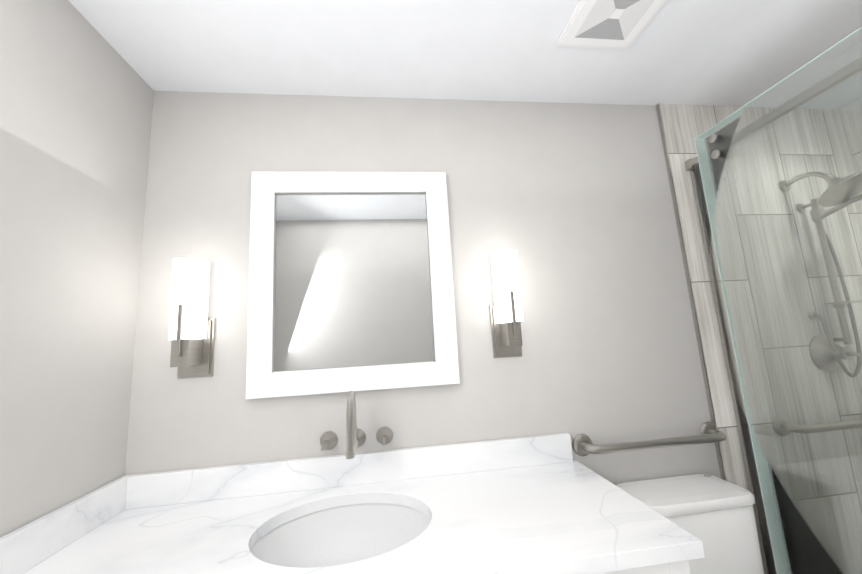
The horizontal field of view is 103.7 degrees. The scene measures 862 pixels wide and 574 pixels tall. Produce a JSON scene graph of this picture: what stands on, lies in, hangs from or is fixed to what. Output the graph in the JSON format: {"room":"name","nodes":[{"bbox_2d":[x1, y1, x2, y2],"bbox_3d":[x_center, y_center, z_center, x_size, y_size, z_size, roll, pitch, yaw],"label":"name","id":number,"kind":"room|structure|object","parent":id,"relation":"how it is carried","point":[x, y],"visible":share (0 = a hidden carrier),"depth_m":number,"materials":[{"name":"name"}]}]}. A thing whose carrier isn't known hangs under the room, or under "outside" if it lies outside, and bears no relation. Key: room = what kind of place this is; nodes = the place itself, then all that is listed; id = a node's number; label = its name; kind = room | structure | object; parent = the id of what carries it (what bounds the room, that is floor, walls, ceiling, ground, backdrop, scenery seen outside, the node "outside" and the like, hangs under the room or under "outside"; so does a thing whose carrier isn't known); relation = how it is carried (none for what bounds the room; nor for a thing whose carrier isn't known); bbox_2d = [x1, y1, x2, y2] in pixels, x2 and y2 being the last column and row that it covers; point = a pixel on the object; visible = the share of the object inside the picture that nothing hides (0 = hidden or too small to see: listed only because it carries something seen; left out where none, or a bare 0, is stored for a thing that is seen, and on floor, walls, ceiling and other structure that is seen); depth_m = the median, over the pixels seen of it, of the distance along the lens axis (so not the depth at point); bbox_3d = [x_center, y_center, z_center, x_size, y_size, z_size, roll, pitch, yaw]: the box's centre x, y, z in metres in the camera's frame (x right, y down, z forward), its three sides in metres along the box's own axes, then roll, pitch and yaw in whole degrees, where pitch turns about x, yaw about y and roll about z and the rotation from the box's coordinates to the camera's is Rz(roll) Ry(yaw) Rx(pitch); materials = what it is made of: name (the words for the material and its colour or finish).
{"room":"bathroom","nodes":[
{"label":"bathroom","id":0,"kind":"room"},
{"bbox_2d":[0,0,861,537],"bbox_3d":[0.697,0.182,0.637,3.540,2.540,1.725,-2,-9,-7],"label":"wall","id":1,"kind":"structure","parent":0,"point":[140,140],"depth_m":1.29,"materials":[{"name":"paint"}]},
{"bbox_2d":[0,475,127,573],"bbox_3d":[-0.984,0.638,0.863,0.022,0.100,0.550,-2,-9,-7],"label":"backsplash","id":2,"kind":"structure","parent":1,"relation":"attached to","point":[28,545],"depth_m":0.89,"materials":[{"name":"white stone"}]},
{"bbox_2d":[168,258,215,378],"bbox_3d":[-0.846,0.106,1.187,0.116,0.422,0.115,-2,-9,-7],"label":"sconce","id":3,"kind":"object","parent":1,"relation":"attached to","point":[191,330],"visible":1,"depth_m":1.17,"materials":[{"name":"white glass"}]},
{"bbox_2d":[124,433,575,508],"bbox_3d":[-0.232,0.650,1.218,1.556,0.100,0.022,-2,-9,-7],"label":"backsplash","id":4,"kind":"structure","parent":1,"relation":"attached to","point":[175,487],"depth_m":1.20,"materials":[{"name":"white stone"}]},
{"bbox_2d":[246,171,459,398],"bbox_3d":[-0.298,-0.041,1.319,0.770,0.860,0.028,-2,-9,-7],"label":"mirror","id":5,"kind":"object","parent":1,"relation":"attached to","point":[350,287],"visible":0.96,"depth_m":1.31,"materials":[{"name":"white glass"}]},
{"bbox_2d":[320,391,392,458],"bbox_3d":[-0.262,0.456,1.142,0.262,0.220,0.226,-2,-9,-7],"label":"faucet","id":6,"kind":"object","parent":1,"relation":"attached to","point":[355,437],"visible":1,"depth_m":1.14,"materials":[{"name":"silver metal"}]},
{"bbox_2d":[489,250,522,357],"bbox_3d":[0.300,0.062,1.327,0.116,0.422,0.115,-2,-9,-7],"label":"sconce","id":7,"kind":"object","parent":1,"relation":"attached to","point":[506,315],"visible":1,"depth_m":1.31,"materials":[{"name":"white glass"}]},
{"bbox_2d":[572,422,725,455],"bbox_3d":[0.876,0.603,1.323,0.642,0.082,0.084,-2,-9,-7],"label":"grab bar","id":8,"kind":"object","parent":1,"relation":"attached to","point":[582,445],"visible":1,"depth_m":1.29,"materials":[{"name":"silver metal"}]},
{"bbox_2d":[656,104,861,573],"bbox_3d":[1.661,0.311,1.498,1.028,2.440,0.014,-2,-9,-7],"label":"shower wall tile","id":9,"kind":"structure","parent":1,"relation":"attached to","point":[682,127],"depth_m":1.52,"materials":[{"name":"grey tile"}]},
{"bbox_2d":[685,56,861,170],"bbox_3d":[1.281,-0.681,0.844,0.024,0.044,1.499,-2,-9,-7],"label":"shower rail","id":10,"kind":"object","parent":9,"relation":"attached to","point":[691,164],"visible":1,"depth_m":1.13,"materials":[{"name":"silver metal"}]},
{"bbox_2d":[694,27,861,573],"bbox_3d":[1.281,0.272,0.968,0.065,2.014,0.793,-2,-9,-7],"label":"shower door","id":11,"kind":"structure","parent":10,"relation":"hanging from","point":[798,545],"depth_m":1.22,"materials":[{"name":"clear glass"}]},
{"bbox_2d":[772,416,861,435],"bbox_3d":[1.755,0.567,1.419,0.642,0.082,0.084,-2,-9,-7],"label":"grab bar","id":12,"kind":"object","parent":9,"relation":"attached to","point":[819,426],"depth_m":1.37,"materials":[{"name":"silver metal"}]},
{"bbox_2d":[778,171,861,376],"bbox_3d":[1.754,-0.089,1.386,0.212,0.916,0.356,-2,-9,-7],"label":"shower fixture","id":13,"kind":"object","parent":9,"relation":"attached to","point":[830,346],"depth_m":1.48,"materials":[{"name":"silver metal"}]},
{"bbox_2d":[840,98,861,172],"bbox_3d":[2.304,0.170,0.825,0.104,2.440,1.501,-2,-9,-7],"label":"shower wall tile","id":14,"kind":"structure","parent":1,"relation":"attached to","point":[858,166],"depth_m":1.69,"materials":[{"name":"tile"}]},
{"bbox_2d":[556,0,666,49],"bbox_3d":[0.615,-0.913,1.123,0.284,0.020,0.284,-2,-9,-7],"label":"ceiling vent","id":15,"kind":"object","parent":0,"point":[612,24],"visible":1,"depth_m":1.16,"materials":[{"name":"white plastic"}]},
{"bbox_3d":[0.771,1.485,0.436,3.540,0.100,1.725,-2,-9,-7],"label":"floor","id":16,"kind":"structure","parent":0,"visible":0},
{"bbox_2d":[548,553,704,573],"bbox_3d":[-0.183,1.118,0.874,1.578,0.865,0.560,-2,-9,-7],"label":"bathroom vanity","id":17,"kind":"object","parent":16,"relation":"on","point":[662,565],"depth_m":0.77,"materials":[{"name":"white wood"}]},
{"bbox_2d":[20,461,703,573],"bbox_3d":[-0.199,0.674,0.948,1.598,0.035,0.550,-2,-9,-7],"label":"countertop","id":18,"kind":"structure","parent":17,"relation":"on","point":[562,517],"depth_m":0.90,"materials":[{"name":"white stone"}]},
{"bbox_2d":[244,493,427,568],"bbox_3d":[-0.235,0.762,0.933,0.500,0.162,0.377,-2,-9,-7],"label":"sink","id":19,"kind":"object","parent":18,"relation":"in","point":[319,531],"depth_m":1.07,"materials":[{"name":"white ceramic"}]},
{"bbox_2d":[616,474,764,573],"bbox_3d":[0.964,1.091,0.920,0.430,0.802,0.733,-2,-9,-7],"label":"toilet","id":20,"kind":"object","parent":16,"relation":"on","point":[715,515],"visible":0.6,"depth_m":1.14,"materials":[{"name":"ceramic"}]},
{"bbox_3d":[1.405,1.316,0.536,0.158,0.192,1.501,-2,-9,-7],"label":"sill","id":21,"kind":"structure","parent":16,"relation":"on","visible":0},
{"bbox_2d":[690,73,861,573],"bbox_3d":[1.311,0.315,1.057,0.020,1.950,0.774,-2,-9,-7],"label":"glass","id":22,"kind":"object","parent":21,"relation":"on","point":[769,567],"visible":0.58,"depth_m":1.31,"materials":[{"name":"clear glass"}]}
]}

